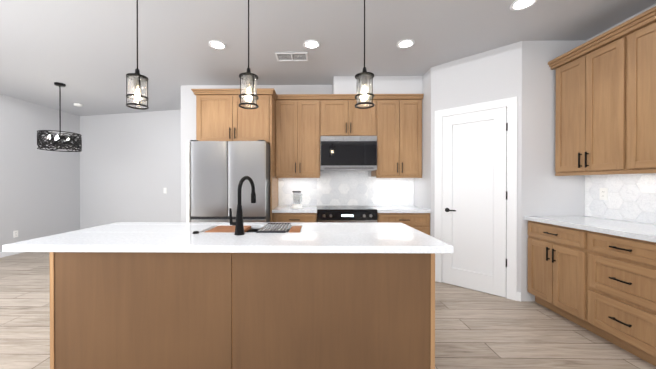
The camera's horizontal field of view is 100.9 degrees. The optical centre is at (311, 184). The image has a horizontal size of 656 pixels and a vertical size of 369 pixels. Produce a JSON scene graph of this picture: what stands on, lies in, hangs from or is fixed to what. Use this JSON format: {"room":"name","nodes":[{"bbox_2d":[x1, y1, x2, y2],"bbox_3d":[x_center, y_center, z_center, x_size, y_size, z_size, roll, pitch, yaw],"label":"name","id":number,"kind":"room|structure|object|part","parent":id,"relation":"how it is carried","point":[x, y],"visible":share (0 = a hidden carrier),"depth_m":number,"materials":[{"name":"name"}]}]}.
{"room":"kitchen","nodes":[
{"label":"kitchen","id":0,"kind":"room"},
{"bbox_2d":[0,94,79,251],"bbox_3d":[-5.389,-0.134,1.571,0.140,2.780,9.650,0,0,1],"label":"wall","id":1,"kind":"structure","parent":0,"point":[39,193],"depth_m":5.14,"materials":[{"name":"grey paint"}]},
{"bbox_2d":[0,252,22,257],"bbox_3d":[-5.311,1.210,1.444,0.017,0.095,9.387,0,0,1],"label":"baseboard","id":2,"kind":"structure","parent":1,"relation":"attached to","point":[3,254],"depth_m":4.67,"materials":[{"name":"white wood"}]},
{"bbox_2d":[13,230,17,237],"bbox_3d":[-5.271,0.881,4.819,0.010,0.118,0.072,0,0,1],"label":"wall outlet plate","id":3,"kind":"object","parent":1,"relation":"attached to","point":[15,233],"depth_m":4.81,"materials":[{"name":"white plastic"}]},
{"bbox_2d":[80,110,180,229],"bbox_3d":[-3.627,-0.154,5.908,3.270,2.780,0.930,0,0,1],"label":"wall","id":4,"kind":"structure","parent":0,"point":[130,167],"depth_m":5.84,"materials":[{"name":"grey paint"}]},
{"bbox_2d":[181,85,413,221],"bbox_3d":[0.530,-0.151,5.240,5.100,2.780,2.156,0,0,1],"label":"wall","id":5,"kind":"structure","parent":0,"point":[333,188],"depth_m":4.17,"materials":[{"name":"grey paint"}]},
{"bbox_2d":[275,98,322,177],"bbox_3d":[-0.195,-0.674,3.999,0.639,1.104,0.347,0,0,1],"label":"upper cabinet","id":6,"kind":"object","parent":5,"relation":"attached to","point":[304,123],"depth_m":3.83,"materials":[{"name":"brown wood"}]},
{"bbox_2d":[323,98,378,137],"bbox_3d":[0.519,-0.955,3.989,0.789,0.543,0.347,0,0,1],"label":"upper cabinet","id":7,"kind":"object","parent":5,"relation":"attached to","point":[341,117],"depth_m":3.82,"materials":[{"name":"brown wood"}]},
{"bbox_2d":[320,136,376,170],"bbox_3d":[0.519,-0.441,3.954,0.783,0.472,0.418,0,0,1],"label":"over-the-range microwave","id":8,"kind":"object","parent":7,"relation":"attached to","point":[348,153],"visible":0.94,"depth_m":3.75,"materials":[{"name":"silver metal"}]},
{"bbox_2d":[371,94,422,177],"bbox_3d":[1.239,-0.674,3.981,0.650,1.104,0.347,0,0,1],"label":"upper cabinet","id":9,"kind":"object","parent":5,"relation":"attached to","point":[399,142],"depth_m":3.81,"materials":[{"name":"brown wood"}]},
{"bbox_2d":[0,252,655,368],"bbox_3d":[-1.215,1.317,1.473,8.610,0.120,9.950,0,0,1],"label":"floor","id":10,"kind":"structure","parent":0,"point":[474,329],"depth_m":2.29,"materials":[{"name":"brown wood"}]},
{"bbox_2d":[186,140,269,221],"bbox_3d":[-1.028,0.354,3.692,0.951,1.785,0.907,0,0,1],"label":"refrigerator","id":11,"kind":"object","parent":10,"relation":"on","point":[216,171],"visible":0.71,"depth_m":3.24,"materials":[{"name":"grey metal"}]},
{"bbox_2d":[191,88,277,221],"bbox_3d":[-1.019,0.001,3.844,1.077,2.489,0.686,0,0,1],"label":"tall cabinet","id":12,"kind":"object","parent":10,"relation":"on","point":[221,115],"visible":0.88,"depth_m":3.54,"materials":[{"name":"brown wood"}]},
{"bbox_2d":[49,254,434,368],"bbox_3d":[-0.397,0.818,1.962,2.191,0.874,0.863,0,0,1],"label":"kitchen island","id":13,"kind":"object","parent":10,"relation":"on","point":[221,295],"depth_m":1.54,"materials":[{"name":"brown wood"}]},
{"bbox_2d":[2,230,453,253],"bbox_3d":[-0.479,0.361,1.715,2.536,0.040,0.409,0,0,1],"label":"island countertop","id":14,"kind":"structure","parent":13,"relation":"on","point":[78,241],"depth_m":1.56,"materials":[{"name":"white stone"}]},
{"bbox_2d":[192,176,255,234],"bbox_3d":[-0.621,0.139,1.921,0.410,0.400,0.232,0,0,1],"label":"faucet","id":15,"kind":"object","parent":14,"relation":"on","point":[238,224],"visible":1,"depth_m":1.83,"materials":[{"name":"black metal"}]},
{"bbox_3d":[-0.403,0.820,1.540,2.190,0.874,0.018,0,0,1],"label":"panel","id":16,"kind":"part","parent":13,"relation":"part of","materials":[{"name":"brown wood"}]},
{"bbox_2d":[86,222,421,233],"bbox_3d":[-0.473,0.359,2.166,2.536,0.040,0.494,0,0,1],"label":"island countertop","id":17,"kind":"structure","parent":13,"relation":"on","point":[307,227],"depth_m":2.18,"materials":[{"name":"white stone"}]},
{"bbox_2d":[214,226,301,233],"bbox_3d":[-0.447,0.493,2.099,0.738,0.251,0.367,0,0,1],"label":"sink","id":18,"kind":"object","parent":17,"relation":"in","point":[281,229],"depth_m":2.13,"materials":[{"name":"silver metal"}]},
{"bbox_2d":[273,210,316,221],"bbox_3d":[-0.221,0.808,3.872,0.590,0.876,0.617,0,0,1],"label":"base cabinet","id":19,"kind":"object","parent":10,"relation":"on","point":[276,217],"depth_m":3.57,"materials":[{"name":"brown wood"}]},
{"bbox_2d":[272,206,315,213],"bbox_3d":[-0.221,0.350,3.860,0.592,0.040,0.638,0,0,1],"label":"countertop","id":20,"kind":"structure","parent":19,"relation":"on","point":[279,209],"depth_m":3.58,"materials":[{"name":"white stone"}]},
{"bbox_2d":[291,191,302,208],"bbox_3d":[-0.205,0.209,3.739,0.160,0.242,0.160,0,0,1],"label":"blender","id":21,"kind":"object","parent":20,"relation":"on","point":[296,206],"visible":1,"depth_m":3.69,"materials":[{"name":"white plastic"}]},
{"bbox_2d":[317,205,377,222],"bbox_3d":[0.468,0.785,3.812,0.784,0.922,0.699,0,0,1],"label":"range","id":22,"kind":"object","parent":10,"relation":"on","point":[350,214],"visible":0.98,"depth_m":3.52,"materials":[{"name":"black metal"}]},
{"bbox_2d":[377,214,429,234],"bbox_3d":[1.213,0.808,3.854,0.698,0.876,0.617,0,0,1],"label":"base cabinet","id":23,"kind":"object","parent":10,"relation":"on","point":[415,217],"depth_m":3.55,"materials":[{"name":"brown wood"}]},
{"bbox_2d":[370,206,430,213],"bbox_3d":[1.213,0.350,3.841,0.699,0.040,0.638,0,0,1],"label":"countertop","id":24,"kind":"structure","parent":23,"relation":"on","point":[380,209],"depth_m":3.56,"materials":[{"name":"white stone"}]},
{"bbox_2d":[527,220,575,320],"bbox_3d":[2.594,0.814,2.564,0.617,0.876,0.637,0,0,1],"label":"base cabinet","id":25,"kind":"object","parent":10,"relation":"on","point":[549,277],"depth_m":2.59,"materials":[{"name":"brown wood"}]},
{"bbox_2d":[572,228,655,365],"bbox_3d":[2.586,0.817,1.976,0.617,0.876,0.688,0,0,1],"label":"base cabinet","id":26,"kind":"object","parent":10,"relation":"on","point":[596,275],"depth_m":2.03,"materials":[{"name":"brown wood"}]},
{"bbox_2d":[524,216,655,243],"bbox_3d":[2.572,0.361,1.648,0.638,0.040,2.468,0,0,1],"label":"countertop","id":27,"kind":"structure","parent":26,"relation":"on","point":[634,231],"depth_m":2.26,"materials":[{"name":"white stone"}]},
{"bbox_2d":[0,0,655,115],"bbox_3d":[-1.215,-1.583,1.459,8.610,0.120,9.950,0,0,1],"label":"ceiling","id":28,"kind":"structure","parent":0,"point":[85,51],"depth_m":2.83,"materials":[{"name":"grey paint"}]},
{"bbox_2d":[37,82,81,151],"bbox_3d":[-3.835,-1.029,4.121,0.504,1.012,0.504,0,0,1],"label":"dining chandelier","id":29,"kind":"object","parent":28,"relation":"hanging from","point":[57,141],"visible":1,"depth_m":4.05,"materials":[{"name":"black metal"}]},
{"bbox_2d":[126,0,148,109],"bbox_3d":[-1.249,-1.039,1.937,0.140,0.971,0.140,0,0,1],"label":"pendant light","id":30,"kind":"object","parent":28,"relation":"hanging from","point":[137,78],"visible":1,"depth_m":1.93,"materials":[{"name":"clear glass"}]},
{"bbox_3d":[-1.249,-0.665,1.939,0.112,0.197,0.112,0,0,1],"label":"lamp shade","id":31,"kind":"part","parent":30,"relation":"part of","materials":[{"name":"clear glass"}]},
{"bbox_2d":[209,40,226,49],"bbox_3d":[-1.030,-1.524,2.962,0.188,0.010,0.188,0,0,1],"label":"recessed light","id":32,"kind":"object","parent":28,"relation":"in","point":[216,44],"visible":1,"depth_m":2.96,"materials":[{"name":"white plastic"}]},
{"bbox_2d":[239,0,258,108],"bbox_3d":[-0.449,-1.039,1.927,0.140,0.971,0.140,0,0,1],"label":"pendant light","id":33,"kind":"object","parent":28,"relation":"hanging from","point":[248,77],"visible":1,"depth_m":1.91,"materials":[{"name":"clear glass"}]},
{"bbox_3d":[-0.449,-0.665,1.928,0.112,0.197,0.112,0,0,1],"label":"lamp shade","id":34,"kind":"part","parent":33,"relation":"part of","materials":[{"name":"clear glass"}]},
{"bbox_2d":[275,52,307,60],"bbox_3d":[-0.236,-1.525,3.232,0.380,0.012,0.210,0,0,1],"label":"ceiling vent","id":35,"kind":"object","parent":28,"relation":"in","point":[291,56],"visible":0.98,"depth_m":3.22,"materials":[{"name":"grey plastic"}]},
{"bbox_2d":[303,40,319,48],"bbox_3d":[0.000,-1.524,2.949,0.188,0.010,0.188,0,0,1],"label":"recessed light","id":36,"kind":"object","parent":28,"relation":"in","point":[311,44],"visible":1,"depth_m":2.95,"materials":[{"name":"white plastic"}]},
{"bbox_2d":[355,0,374,108],"bbox_3d":[0.374,-1.039,1.916,0.140,0.971,0.140,0,0,1],"label":"pendant light","id":37,"kind":"object","parent":28,"relation":"hanging from","point":[364,76],"visible":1,"depth_m":1.90,"materials":[{"name":"clear glass"}]},
{"bbox_3d":[0.374,-0.665,1.918,0.112,0.197,0.112,0,0,1],"label":"lamp shade","id":38,"kind":"part","parent":37,"relation":"part of","materials":[{"name":"clear glass"}]},
{"bbox_2d":[397,39,414,47],"bbox_3d":[1.020,-1.524,2.935,0.188,0.010,0.188,0,0,1],"label":"recessed light","id":39,"kind":"object","parent":28,"relation":"in","point":[406,43],"visible":1,"depth_m":2.93,"materials":[{"name":"white plastic"}]},
{"bbox_2d":[510,0,536,10],"bbox_3d":[1.781,-1.521,2.275,0.188,0.010,0.188,0,0,1],"label":"recessed light","id":40,"kind":"object","parent":28,"relation":"in","point":[517,5],"visible":1,"depth_m":2.29,"materials":[{"name":"white plastic"}]},
{"bbox_2d":[332,76,421,93],"bbox_3d":[0.940,-1.401,3.992,1.253,0.267,0.330,0,0,1],"label":"soffit","id":41,"kind":"structure","parent":0,"point":[386,84],"depth_m":3.83,"materials":[{"name":"grey paint"}]},
{"bbox_2d":[414,40,585,300],"bbox_3d":[2.239,-0.143,3.516,1.357,2.780,1.260,0,0,1],"label":"wall","id":42,"kind":"structure","parent":0,"point":[523,72],"depth_m":2.89,"materials":[{"name":"grey paint"}]},
{"bbox_2d":[434,96,520,301],"bbox_3d":[1.895,0.151,3.212,0.695,2.195,0.658,0,0,1],"label":"door","id":43,"kind":"structure","parent":42,"relation":"attached to","point":[475,217],"depth_m":3.16,"materials":[{"name":"white painted wood"},{"name":"black metal"}]},
{"bbox_2d":[584,4,655,224],"bbox_3d":[2.944,-0.128,0.386,0.146,2.780,7.500,0,0,1],"label":"wall","id":44,"kind":"structure","parent":0,"point":[631,197],"depth_m":2.51,"materials":[{"name":"grey paint"}]},
{"bbox_2d":[552,38,611,173],"bbox_3d":[2.728,-0.681,2.489,0.347,1.133,0.726,0,0,1],"label":"upper cabinet","id":45,"kind":"object","parent":44,"relation":"attached to","point":[605,119],"depth_m":2.53,"materials":[{"name":"brown wood"}]},
{"bbox_2d":[600,188,607,199],"bbox_3d":[2.894,0.093,2.681,0.010,0.118,0.072,0,0,1],"label":"wall outlet plate","id":46,"kind":"object","parent":44,"relation":"attached to","point":[603,193],"depth_m":2.67,"materials":[{"name":"white plastic"}]},
{"bbox_2d":[612,14,655,173],"bbox_3d":[2.720,-0.678,1.870,0.347,1.133,0.797,0,0,1],"label":"upper cabinet","id":47,"kind":"object","parent":44,"relation":"attached to","point":[633,49],"depth_m":2.14,"materials":[{"name":"brown wood"}]}
]}

